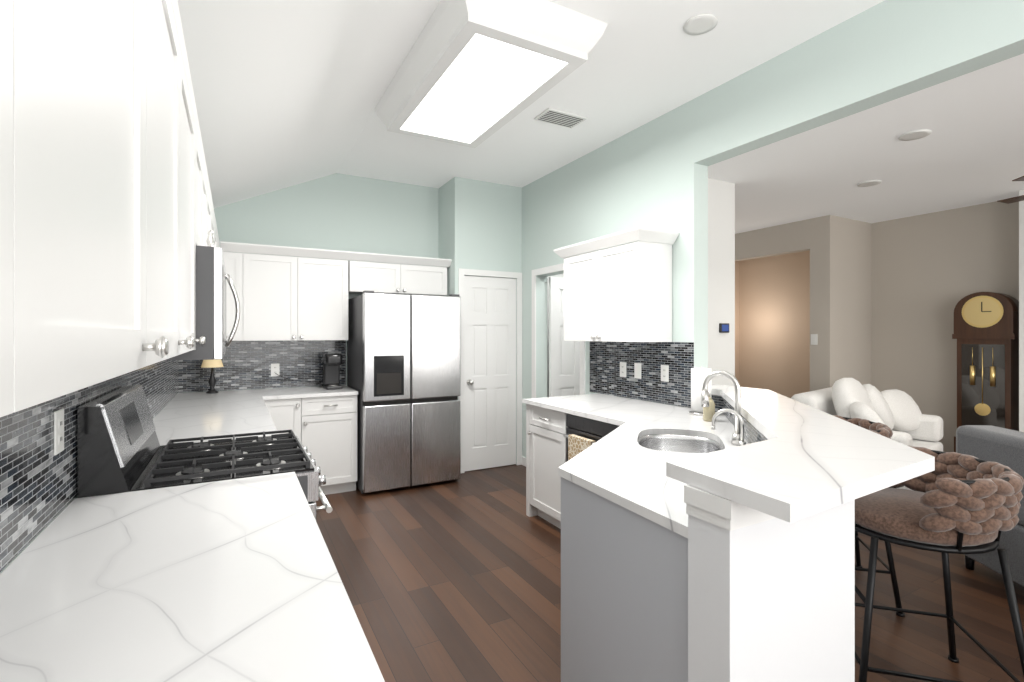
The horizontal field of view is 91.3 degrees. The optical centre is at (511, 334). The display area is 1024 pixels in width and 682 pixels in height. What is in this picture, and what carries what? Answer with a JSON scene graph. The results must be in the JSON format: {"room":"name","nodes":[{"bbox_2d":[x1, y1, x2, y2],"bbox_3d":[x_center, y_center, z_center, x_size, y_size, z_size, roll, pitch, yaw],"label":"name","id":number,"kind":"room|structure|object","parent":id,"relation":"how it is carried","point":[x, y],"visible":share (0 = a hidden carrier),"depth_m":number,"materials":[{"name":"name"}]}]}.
{"room":"kitchen","nodes":[
{"label":"kitchen","id":0,"kind":"room"},
{"bbox_2d":[0,411,160,573],"bbox_3d":[-0.800,0.110,0.415,0.120,2.620,9.500,0,0,-29],"label":"wall","id":1,"kind":"structure","parent":0,"point":[43,529],"depth_m":1.25,"materials":[{"name":"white paint"}]},
{"bbox_2d":[0,0,75,416],"bbox_3d":[-0.320,-0.367,0.006,0.315,0.836,0.633,0,0,-29],"label":"upper cabinet","id":2,"kind":"object","parent":1,"relation":"attached to","point":[38,37],"depth_m":0.35,"materials":[{"name":"white wood"}]},
{"bbox_2d":[0,360,178,571],"bbox_3d":[-1.044,0.277,0.983,0.003,0.453,7.730,0,0,-29],"label":"tile","id":3,"kind":"structure","parent":1,"relation":"attached to","point":[38,486],"depth_m":1.30,"materials":[{"name":"tile"}]},
{"bbox_2d":[54,408,63,454],"bbox_3d":[-1.268,0.270,1.402,0.008,0.120,0.074,0,0,-29],"label":"electrical outlet","id":4,"kind":"object","parent":3,"relation":"attached to","point":[58,431],"visible":1,"depth_m":1.39,"materials":[{"name":"white plastic"}]},
{"bbox_2d":[76,0,163,390],"bbox_3d":[-0.571,-0.367,0.461,0.315,0.836,0.633,0,0,-29],"label":"upper cabinet","id":5,"kind":"object","parent":1,"relation":"attached to","point":[107,219],"depth_m":0.62,"materials":[{"name":"white wood"}]},
{"bbox_2d":[164,0,187,359],"bbox_3d":[-0.823,-0.367,0.916,0.315,0.836,0.633,0,0,-29],"label":"upper cabinet","id":6,"kind":"object","parent":1,"relation":"attached to","point":[175,54],"depth_m":1.17,"materials":[{"name":"white wood"}]},
{"bbox_2d":[188,63,199,351],"bbox_3d":[-1.067,-0.367,1.359,0.315,0.836,0.606,0,0,-29],"label":"upper cabinet","id":7,"kind":"object","parent":1,"relation":"attached to","point":[193,122],"depth_m":1.62,"materials":[{"name":"white wood"}]},
{"bbox_2d":[200,132,207,245],"bbox_3d":[-1.320,-0.549,1.817,0.315,0.472,0.437,0,0,-29],"label":"upper cabinet","id":8,"kind":"object","parent":1,"relation":"attached to","point":[203,168],"depth_m":2.18,"materials":[{"name":"white wood"}]},
{"bbox_2d":[163,245,239,360],"bbox_3d":[-1.337,-0.110,1.992,0.452,0.390,0.758,0,0,-29],"label":"microwave","id":9,"kind":"object","parent":8,"relation":"attached to","point":[211,276],"visible":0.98,"depth_m":1.73,"materials":[{"name":"grey metal"}]},
{"bbox_2d":[200,201,215,344],"bbox_3d":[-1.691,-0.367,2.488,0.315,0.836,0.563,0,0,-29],"label":"upper cabinet","id":10,"kind":"object","parent":1,"relation":"attached to","point":[202,339],"depth_m":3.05,"materials":[{"name":"white wood"}]},
{"bbox_2d":[208,178,211,230],"bbox_3d":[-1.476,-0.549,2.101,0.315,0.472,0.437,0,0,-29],"label":"upper cabinet","id":11,"kind":"object","parent":1,"relation":"attached to","point":[209,190],"depth_m":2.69,"materials":[{"name":"white wood"}]},
{"bbox_2d":[206,230,214,246],"bbox_3d":[-1.081,-0.341,1.792,0.040,0.070,0.040,0,0,-29],"label":"cabinet knob","id":12,"kind":"object","parent":11,"relation":"attached to","point":[210,241],"visible":0.69,"depth_m":1.78,"materials":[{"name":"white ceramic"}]},
{"bbox_2d":[216,224,219,246],"bbox_3d":[-2.126,-0.367,3.276,0.315,0.836,0.563,0,0,-29],"label":"upper cabinet","id":13,"kind":"object","parent":1,"relation":"attached to","point":[217,236],"depth_m":3.71,"materials":[{"name":"white wood"}]},
{"bbox_2d":[0,472,384,681],"bbox_3d":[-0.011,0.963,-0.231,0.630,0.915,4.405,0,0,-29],"label":"countertop","id":14,"kind":"structure","parent":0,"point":[235,580],"depth_m":0.97,"materials":[{"name":"white stone"}]},
{"bbox_2d":[181,173,563,396],"bbox_3d":[-1.188,-0.180,5.370,4.230,3.200,0.150,0,0,-29],"label":"wall","id":15,"kind":"structure","parent":0,"point":[340,212],"depth_m":5.04,"materials":[{"name":"teal paint"}]},
{"bbox_2d":[179,340,345,392],"bbox_3d":[-2.293,0.277,4.706,1.407,0.453,0.003,0,0,-29],"label":"tile","id":16,"kind":"structure","parent":15,"relation":"attached to","point":[246,364],"depth_m":4.69,"materials":[{"name":"tile"}]},
{"bbox_2d":[271,363,279,375],"bbox_3d":[-2.240,0.330,4.729,0.074,0.120,0.008,0,0,-29],"label":"electrical outlet","id":17,"kind":"object","parent":16,"relation":"attached to","point":[275,368],"visible":0.94,"depth_m":4.73,"materials":[{"name":"white plastic"}]},
{"bbox_2d":[275,373,323,384],"bbox_3d":[-2.004,0.422,4.794,0.479,0.128,0.096,0,0,-29],"label":"cord","id":18,"kind":"object","parent":17,"relation":"attached to","point":[298,380],"visible":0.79,"depth_m":4.77,"materials":[{"name":"black plastic"}]},
{"bbox_2d":[232,242,351,340],"bbox_3d":[-2.040,-0.367,4.659,0.938,0.836,0.320,0,0,-29],"label":"upper cabinet","id":19,"kind":"object","parent":15,"relation":"attached to","point":[286,295],"depth_m":4.50,"materials":[{"name":"white wood"}]},
{"bbox_2d":[352,252,447,295],"bbox_3d":[-1.187,-0.600,5.130,0.990,0.371,0.320,0,0,-29],"label":"upper cabinet","id":20,"kind":"object","parent":15,"relation":"attached to","point":[385,276],"depth_m":4.97,"materials":[{"name":"white wood"}]},
{"bbox_2d":[439,177,521,464],"bbox_3d":[-0.320,-0.180,5.597,0.930,3.200,0.590,0,0,-29],"label":"wall","id":21,"kind":"structure","parent":0,"point":[480,225],"depth_m":5.29,"materials":[{"name":"teal paint"}]},
{"bbox_2d":[458,268,521,472],"bbox_3d":[-0.220,0.369,5.307,0.749,2.102,0.016,0,0,-29],"label":"door frame","id":22,"kind":"structure","parent":21,"relation":"attached to","point":[474,272],"depth_m":5.42,"materials":[{"name":"white wood"}]},
{"bbox_2d":[464,275,515,470],"bbox_3d":[-0.217,0.398,5.302,0.619,2.028,0.112,0,0,-29],"label":"pantry door","id":23,"kind":"structure","parent":21,"relation":"in","point":[489,372],"depth_m":5.31,"materials":[{"name":"white wood"}]},
{"bbox_2d":[178,0,884,207],"bbox_3d":[0.686,-1.320,1.292,3.570,0.720,9.600,0,0,-29],"label":"ceiling","id":24,"kind":"structure","parent":0,"point":[288,93],"depth_m":2.91,"materials":[{"name":"paint"}]},
{"bbox_2d":[374,0,607,147],"bbox_3d":[-0.244,-1.532,3.086,0.835,0.174,1.570,0,0,-29],"label":"ceiling light","id":25,"kind":"object","parent":24,"relation":"attached to","point":[472,73],"visible":0.98,"depth_m":2.72,"materials":[{"name":"white plastic"}]},
{"bbox_2d":[534,108,586,128],"bbox_3d":[0.363,-1.613,3.730,0.340,0.012,0.200,0,0,-29],"label":"ceiling vent","id":26,"kind":"object","parent":24,"relation":"in","point":[560,118],"visible":1,"depth_m":3.71,"materials":[{"name":"white metal"}]},
{"bbox_2d":[683,14,717,34],"bbox_3d":[0.979,-1.614,2.602,0.170,0.008,0.170,0,0,-29],"label":"recessed light","id":27,"kind":"object","parent":24,"relation":"in","point":[700,24],"visible":0.98,"depth_m":2.59,"materials":[{"name":"white"}]},
{"bbox_2d":[315,464,1023,681],"bbox_3d":[2.917,1.450,3.324,9.800,0.060,11.000,0,0,-29],"label":"floor","id":28,"kind":"structure","parent":0,"point":[457,580],"depth_m":2.76,"materials":[{"name":"brown wood"}]},
{"bbox_2d":[78,384,332,519],"bbox_3d":[-1.198,0.819,2.069,0.762,1.201,0.764,0,0,-29],"label":"range","id":29,"kind":"object","parent":28,"relation":"on","point":[121,449],"visible":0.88,"depth_m":1.85,"materials":[{"name":"silver metal"}]},
{"bbox_2d":[153,389,291,445],"bbox_3d":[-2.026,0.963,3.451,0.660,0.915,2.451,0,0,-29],"label":"countertop","id":30,"kind":"structure","parent":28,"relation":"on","point":[189,414],"depth_m":3.18,"materials":[{"name":"white stone"}]},
{"bbox_2d":[201,359,223,393],"bbox_3d":[-2.608,0.346,4.352,0.170,0.315,0.170,0,0,-29],"label":"table lamp","id":31,"kind":"object","parent":30,"relation":"on","point":[212,364],"visible":0.79,"depth_m":4.33,"materials":[{"name":"beige fabric"}]},
{"bbox_2d":[260,385,357,494],"bbox_3d":[-1.860,0.963,4.563,0.766,0.915,0.666,0,0,-29],"label":"base cabinet","id":32,"kind":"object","parent":28,"relation":"on","point":[323,420],"depth_m":4.40,"materials":[{"name":"white wood"}]},
{"bbox_2d":[323,353,342,389],"bbox_3d":[-1.697,0.339,4.729,0.150,0.330,0.240,0,0,-29],"label":"coffee maker","id":33,"kind":"object","parent":32,"relation":"on","point":[332,362],"visible":1,"depth_m":4.72,"materials":[{"name":"black plastic"}]},
{"bbox_2d":[347,291,460,493],"bbox_3d":[-1.075,0.515,4.921,0.915,1.810,0.764,0,0,-29],"label":"refrigerator","id":34,"kind":"object","parent":28,"relation":"on","point":[404,365],"visible":0.92,"depth_m":4.58,"materials":[{"name":"grey metal"}]},
{"bbox_2d":[526,469,641,540],"bbox_3d":[0.446,0.978,2.422,0.912,0.886,0.640,0,0,-29],"label":"base cabinet","id":35,"kind":"object","parent":28,"relation":"on","point":[611,505],"depth_m":1.86,"materials":[{"name":"white wood"}]},
{"bbox_2d":[522,393,748,540],"bbox_3d":[0.608,0.520,2.817,1.708,0.030,2.496,0,0,-29],"label":"countertop","id":36,"kind":"structure","parent":35,"relation":"on","point":[631,477],"depth_m":2.42,"materials":[{"name":"white stone"}]},
{"bbox_2d":[638,434,722,452],"bbox_3d":[0.808,0.639,2.416,0.578,0.205,0.578,0,0,-29],"label":"sink basin","id":37,"kind":"object","parent":36,"relation":"in","point":[679,443],"visible":0.15,"depth_m":2.66,"materials":[{"name":"silver metal"}]},
{"bbox_2d":[689,367,711,415],"bbox_3d":[1.210,0.354,3.198,0.150,0.300,0.150,0,0,-29],"label":"paper towel roll","id":38,"kind":"object","parent":36,"relation":"on","point":[699,375],"visible":0.75,"depth_m":3.15,"materials":[{"name":"white paper"}]},
{"bbox_2d":[701,389,714,421],"bbox_3d":[1.156,0.409,2.934,0.068,0.189,0.068,0,0,-29],"label":"soap bottle","id":39,"kind":"object","parent":36,"relation":"on","point":[708,412],"visible":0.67,"depth_m":2.91,"materials":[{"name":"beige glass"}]},
{"bbox_2d":[701,370,740,445],"bbox_3d":[1.000,0.335,2.358,0.118,0.337,0.189,0,0,-29],"label":"kitchen faucet","id":40,"kind":"object","parent":36,"relation":"on","point":[705,403],"visible":0.94,"depth_m":2.31,"materials":[{"name":"silver metal"}]},
{"bbox_2d":[711,409,745,445],"bbox_3d":[0.962,0.415,2.215,0.081,0.178,0.134,0,0,-29],"label":"filter faucet","id":41,"kind":"object","parent":36,"relation":"on","point":[740,418],"visible":0.96,"depth_m":2.19,"materials":[{"name":"silver metal"}]},
{"bbox_2d":[563,414,618,461],"bbox_3d":[0.813,0.983,3.373,0.786,0.875,0.592,0,0,-29],"label":"dishwasher","id":42,"kind":"object","parent":28,"relation":"on","point":[592,429],"visible":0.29,"depth_m":3.27,"materials":[{"name":"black metal"}]},
{"bbox_2d":[568,434,595,460],"bbox_3d":[0.449,0.863,3.241,0.049,0.394,0.240,0,0,-29],"label":"dish towel","id":43,"kind":"object","parent":42,"relation":"hanging from","point":[577,445],"visible":0.38,"depth_m":3.26,"materials":[{"name":"beige fabric"}]},
{"bbox_2d":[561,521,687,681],"bbox_3d":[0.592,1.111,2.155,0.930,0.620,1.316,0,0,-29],"label":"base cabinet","id":44,"kind":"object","parent":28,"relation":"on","point":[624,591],"depth_m":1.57,"materials":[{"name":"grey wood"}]},
{"bbox_2d":[791,378,942,490],"bbox_3d":[3.254,0.901,4.572,1.440,1.038,0.860,0,0,-41],"label":"loveseat","id":45,"kind":"object","parent":28,"relation":"on","point":[902,417],"visible":0.46,"depth_m":4.51,"materials":[{"name":"fabric"}]},
{"bbox_2d":[833,415,904,616],"bbox_3d":[1.785,0.957,2.870,0.802,0.929,0.802,0,0,-29],"label":"bar stool","id":46,"kind":"object","parent":28,"relation":"on","point":[882,429],"visible":0.1,"depth_m":2.62,"materials":[{"name":"black metal"}]},
{"bbox_2d":[855,445,1023,681],"bbox_3d":[1.593,0.957,1.998,0.802,0.929,0.802,0,0,-29],"label":"bar stool","id":47,"kind":"object","parent":28,"relation":"on","point":[955,503],"visible":0.83,"depth_m":1.80,"materials":[{"name":"brown fabric"}]},
{"bbox_2d":[952,292,1018,451],"bbox_3d":[4.646,0.501,4.889,0.260,1.838,0.480,0,0,-29],"label":"grandfather clock","id":48,"kind":"object","parent":28,"relation":"on","point":[986,331],"visible":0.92,"depth_m":4.80,"materials":[{"name":"brown wood"}]},
{"bbox_2d":[956,425,1023,586],"bbox_3d":[3.110,0.955,1.917,0.970,0.930,2.300,0,0,5],"label":"sofa","id":49,"kind":"object","parent":28,"relation":"on","point":[1003,446],"visible":0.44,"depth_m":2.77,"materials":[{"name":"grey fabric"}]},
{"bbox_2d":[708,178,726,384],"bbox_3d":[1.451,0.050,4.159,0.780,2.740,0.120,0,0,-29],"label":"wall","id":50,"kind":"structure","parent":0,"point":[721,260],"depth_m":4.25,"materials":[{"name":"white paint"}]},
{"bbox_2d":[719,323,728,332],"bbox_3d":[1.817,-0.060,4.281,0.110,0.080,0.022,0,0,-29],"label":"thermostat","id":51,"kind":"object","parent":50,"relation":"attached to","point":[723,327],"visible":0.98,"depth_m":4.26,"materials":[{"name":"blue plastic"}]},
{"bbox_2d":[727,182,734,385],"bbox_3d":[1.301,0.050,5.402,0.120,2.740,2.440,0,0,-29],"label":"wall","id":52,"kind":"structure","parent":0,"point":[730,186],"depth_m":4.34,"materials":[{"name":"white paint"}]},
{"bbox_2d":[684,395,854,681],"bbox_3d":[0.943,0.905,2.337,1.871,1.030,1.620,0,0,-29],"label":"wall","id":53,"kind":"structure","parent":0,"point":[771,598],"depth_m":1.29,"materials":[{"name":"paint"}]},
{"bbox_2d":[666,384,934,522],"bbox_3d":[1.018,0.369,2.290,1.985,0.039,1.770,0,0,-29],"label":"raised bar","id":54,"kind":"object","parent":53,"relation":"on","point":[803,461],"visible":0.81,"depth_m":1.37,"materials":[{"name":"stone"}]},
{"bbox_2d":[522,0,1023,457],"bbox_3d":[2.172,-0.180,1.901,0.140,3.200,9.230,0,0,-29],"label":"wall","id":55,"kind":"structure","parent":0,"point":[885,51],"depth_m":3.32,"materials":[{"name":"teal paint"}]},
{"bbox_2d":[522,456,525,465],"bbox_3d":[3.436,1.375,2.599,4.632,0.090,9.230,0,0,-29],"label":"baseboard","id":56,"kind":"structure","parent":55,"relation":"attached to","point":[523,461],"depth_m":5.44,"materials":[{"name":"white"}]},
{"bbox_2d":[532,263,584,397],"bbox_3d":[0.434,0.367,4.888,0.016,2.105,0.910,0,0,-29],"label":"door frame","id":57,"kind":"structure","parent":55,"relation":"attached to","point":[549,269],"depth_m":5.23,"materials":[{"name":"white wood"}]},
{"bbox_2d":[549,277,579,396],"bbox_3d":[0.733,0.401,5.418,0.720,2.022,0.112,0,0,-29],"label":"door","id":58,"kind":"structure","parent":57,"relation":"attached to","point":[564,368],"depth_m":5.32,"materials":[{"name":"white wood"}]},
{"bbox_2d":[553,227,678,341],"bbox_3d":[0.767,-0.338,3.896,0.382,0.775,1.024,0,0,-29],"label":"upper cabinet","id":59,"kind":"object","parent":55,"relation":"attached to","point":[620,293],"visible":1,"depth_m":3.60,"materials":[{"name":"white wood"}]},
{"bbox_2d":[590,341,693,407],"bbox_3d":[0.969,0.277,3.933,0.003,0.453,1.150,0,0,-29],"label":"tile","id":60,"kind":"structure","parent":55,"relation":"attached to","point":[606,358],"depth_m":3.83,"materials":[{"name":"tile"}]},
{"bbox_2d":[620,362,625,376],"bbox_3d":[0.898,0.280,4.048,0.008,0.120,0.074,0,0,-29],"label":"electrical outlet","id":61,"kind":"object","parent":60,"relation":"attached to","point":[622,369],"visible":1,"depth_m":4.04,"materials":[{"name":"white plastic"}]},
{"bbox_2d":[634,363,640,378],"bbox_3d":[0.980,0.280,3.899,0.008,0.120,0.074,0,0,-29],"label":"electrical outlet","id":62,"kind":"object","parent":60,"relation":"attached to","point":[637,370],"visible":1,"depth_m":3.90,"materials":[{"name":"white plastic"}]},
{"bbox_2d":[661,365,668,381],"bbox_3d":[1.116,0.280,3.654,0.008,0.120,0.074,0,0,-29],"label":"electrical outlet","id":63,"kind":"object","parent":60,"relation":"attached to","point":[664,373],"visible":1,"depth_m":3.65,"materials":[{"name":"white plastic"}]},
{"bbox_2d":[735,215,834,397],"bbox_3d":[3.133,0.050,6.264,0.120,2.740,1.700,0,0,-29],"label":"wall","id":64,"kind":"structure","parent":0,"point":[798,284],"depth_m":6.44,"materials":[{"name":"beige paint"}]},
{"bbox_2d":[811,334,817,344],"bbox_3d":[3.405,0.050,5.638,0.008,0.120,0.074,0,0,-29],"label":"light switch","id":65,"kind":"object","parent":64,"relation":"attached to","point":[814,339],"visible":1,"depth_m":5.63,"materials":[{"name":"white plastic"}]},
{"bbox_2d":[835,216,858,380],"bbox_3d":[3.757,0.050,5.723,0.450,2.740,0.150,0,0,-29],"label":"wall","id":66,"kind":"structure","parent":0,"point":[846,230],"depth_m":5.65,"materials":[{"name":"beige paint"}]},
{"bbox_2d":[859,221,870,384],"bbox_3d":[3.687,0.050,6.502,0.180,2.740,1.580,0,0,-29],"label":"wall","id":67,"kind":"structure","parent":0,"point":[864,227],"depth_m":5.83,"materials":[{"name":"beige paint"}]},
{"bbox_2d":[708,53,1023,233],"bbox_3d":[4.506,-1.350,4.201,6.170,0.060,11.000,0,0,-29],"label":"ceiling","id":68,"kind":"structure","parent":0,"point":[968,151],"depth_m":3.80,"materials":[{"name":"paint"}]},
{"bbox_2d":[857,180,880,186],"bbox_3d":[3.099,-1.314,4.338,0.170,0.008,0.170,0,0,-29],"label":"recessed light","id":69,"kind":"object","parent":68,"relation":"in","point":[869,183],"visible":0.98,"depth_m":4.32,"materials":[{"name":"white"}]},
{"bbox_2d":[898,129,930,140],"bbox_3d":[2.650,-1.314,3.290,0.170,0.008,0.170,0,0,-29],"label":"recessed light","id":70,"kind":"object","parent":68,"relation":"in","point":[914,135],"visible":0.96,"depth_m":3.28,"materials":[{"name":"white"}]},
{"bbox_2d":[997,176,1023,203],"bbox_3d":[3.974,-1.139,3.236,1.259,0.359,1.288,0,0,-29],"label":"ceiling fan","id":71,"kind":"object","parent":68,"relation":"hanging from","point":[1014,199],"visible":1,"depth_m":3.75,"materials":[{"name":"brown wood"}]},
{"bbox_2d":[872,201,1018,451],"bbox_3d":[5.997,0.050,2.876,0.120,2.740,7.240,0,0,-29],"label":"wall","id":72,"kind":"structure","parent":0,"point":[930,271],"depth_m":5.40,"materials":[{"name":"beige paint"}]},
{"bbox_2d":[1019,190,1023,431],"bbox_3d":[4.842,0.050,4.512,0.319,2.740,0.300,0,0,-29],"label":"wall","id":73,"kind":"structure","parent":0,"point":[1021,315],"depth_m":4.55,"materials":[{"name":"white paint"}]}
]}

